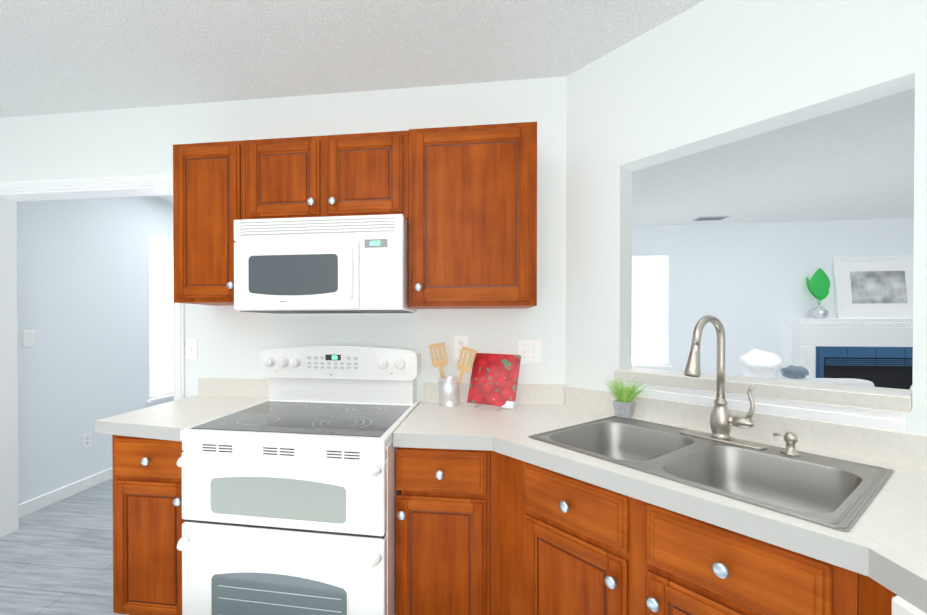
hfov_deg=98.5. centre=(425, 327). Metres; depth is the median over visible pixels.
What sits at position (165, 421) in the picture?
countertop
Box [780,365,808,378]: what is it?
pillow
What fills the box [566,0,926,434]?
wall
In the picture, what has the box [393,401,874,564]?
countertop
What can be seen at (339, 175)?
upper cabinet
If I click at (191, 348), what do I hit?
switch plate
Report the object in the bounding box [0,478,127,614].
floor
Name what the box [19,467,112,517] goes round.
baseboard
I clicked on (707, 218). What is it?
ceiling vent
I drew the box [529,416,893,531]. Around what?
sink
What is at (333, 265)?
microwave
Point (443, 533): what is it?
base cabinet
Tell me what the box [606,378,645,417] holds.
plant pot
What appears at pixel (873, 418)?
trim
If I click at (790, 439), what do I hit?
soap dispenser
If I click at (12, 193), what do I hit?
door frame
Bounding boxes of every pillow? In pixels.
[737,349,782,377]
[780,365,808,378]
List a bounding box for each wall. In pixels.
[0,76,565,403]
[17,196,173,503]
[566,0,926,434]
[632,218,913,377]
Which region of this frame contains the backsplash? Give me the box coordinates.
[198,378,926,468]
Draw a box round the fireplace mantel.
[785,318,912,389]
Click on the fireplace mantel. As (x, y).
(877, 352)
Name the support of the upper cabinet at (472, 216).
attached to the wall at (232, 342)
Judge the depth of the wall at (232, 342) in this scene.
2.15 m
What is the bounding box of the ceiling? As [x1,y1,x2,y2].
[0,0,914,225]
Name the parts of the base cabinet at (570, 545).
base cabinet, base cabinet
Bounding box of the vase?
[806,268,829,317]
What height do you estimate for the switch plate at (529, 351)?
0.116 m
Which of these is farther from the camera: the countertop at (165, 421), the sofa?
the sofa
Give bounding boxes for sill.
[614,367,911,412]
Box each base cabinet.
[112,435,184,614]
[396,447,489,614]
[490,451,897,614]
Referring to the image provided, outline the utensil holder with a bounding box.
[429,342,476,406]
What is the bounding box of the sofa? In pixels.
[773,377,874,386]
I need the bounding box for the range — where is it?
[177,345,420,614]
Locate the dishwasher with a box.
[892,596,926,614]
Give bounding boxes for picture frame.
[832,256,913,317]
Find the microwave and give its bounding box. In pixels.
[234,214,416,313]
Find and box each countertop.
[95,395,268,441]
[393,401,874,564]
[507,431,538,438]
[655,421,926,613]
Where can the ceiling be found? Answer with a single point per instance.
(856, 162)
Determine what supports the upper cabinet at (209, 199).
attached to the wall at (232, 342)
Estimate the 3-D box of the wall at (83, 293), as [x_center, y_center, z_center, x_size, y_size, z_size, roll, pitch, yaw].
[-2.667,0.004,4.136,0.120,2.570,3.150,0,0,7]
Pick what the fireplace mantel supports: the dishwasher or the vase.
the vase
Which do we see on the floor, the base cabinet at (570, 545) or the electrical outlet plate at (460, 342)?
the base cabinet at (570, 545)
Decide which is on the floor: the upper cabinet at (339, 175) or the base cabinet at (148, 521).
the base cabinet at (148, 521)
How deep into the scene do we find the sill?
1.33 m
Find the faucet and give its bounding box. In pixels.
[680,315,766,449]
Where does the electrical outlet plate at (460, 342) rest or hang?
attached to the wall at (232, 342)
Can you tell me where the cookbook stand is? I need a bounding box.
[467,353,520,410]
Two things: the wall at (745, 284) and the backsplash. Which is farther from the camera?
the wall at (745, 284)
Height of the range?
1.213 m
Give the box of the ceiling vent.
[692,216,729,220]
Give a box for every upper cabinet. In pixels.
[173,140,245,305]
[245,131,408,222]
[409,122,536,308]
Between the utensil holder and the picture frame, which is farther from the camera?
the picture frame
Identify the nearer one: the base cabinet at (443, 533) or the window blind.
the base cabinet at (443, 533)
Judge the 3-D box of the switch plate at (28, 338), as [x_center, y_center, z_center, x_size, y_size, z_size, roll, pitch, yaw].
[-2.764,0.080,2.776,0.017,0.116,0.072,0,0,7]
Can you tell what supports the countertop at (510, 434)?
on the base cabinet at (570, 545)
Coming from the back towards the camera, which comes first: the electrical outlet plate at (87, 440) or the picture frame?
the picture frame
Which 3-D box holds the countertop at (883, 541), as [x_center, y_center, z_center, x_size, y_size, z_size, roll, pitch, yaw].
[1.101,0.427,0.351,0.764,0.052,2.788,0,0,7]
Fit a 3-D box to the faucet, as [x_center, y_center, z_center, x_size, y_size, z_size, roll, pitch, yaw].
[0.961,0.174,1.337,0.216,0.432,0.252,0,0,-34]
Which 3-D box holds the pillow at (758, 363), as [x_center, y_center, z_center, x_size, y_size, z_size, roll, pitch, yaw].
[3.377,0.361,4.012,0.380,0.294,0.206,0,0,7]
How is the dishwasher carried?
on the floor
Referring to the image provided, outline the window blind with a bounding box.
[147,234,173,402]
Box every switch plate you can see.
[23,330,34,346]
[186,339,197,358]
[518,340,540,362]
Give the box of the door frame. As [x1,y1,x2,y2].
[0,173,184,537]
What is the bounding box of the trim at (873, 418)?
[617,381,905,431]
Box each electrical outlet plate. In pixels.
[83,432,90,448]
[454,336,467,357]
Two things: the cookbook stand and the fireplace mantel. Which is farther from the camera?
the fireplace mantel
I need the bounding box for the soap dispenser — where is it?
[773,432,800,455]
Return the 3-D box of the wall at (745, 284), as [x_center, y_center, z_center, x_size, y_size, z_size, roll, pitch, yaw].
[2.172,-0.003,5.189,9.470,2.570,0.120,0,0,7]
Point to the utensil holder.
(449, 391)

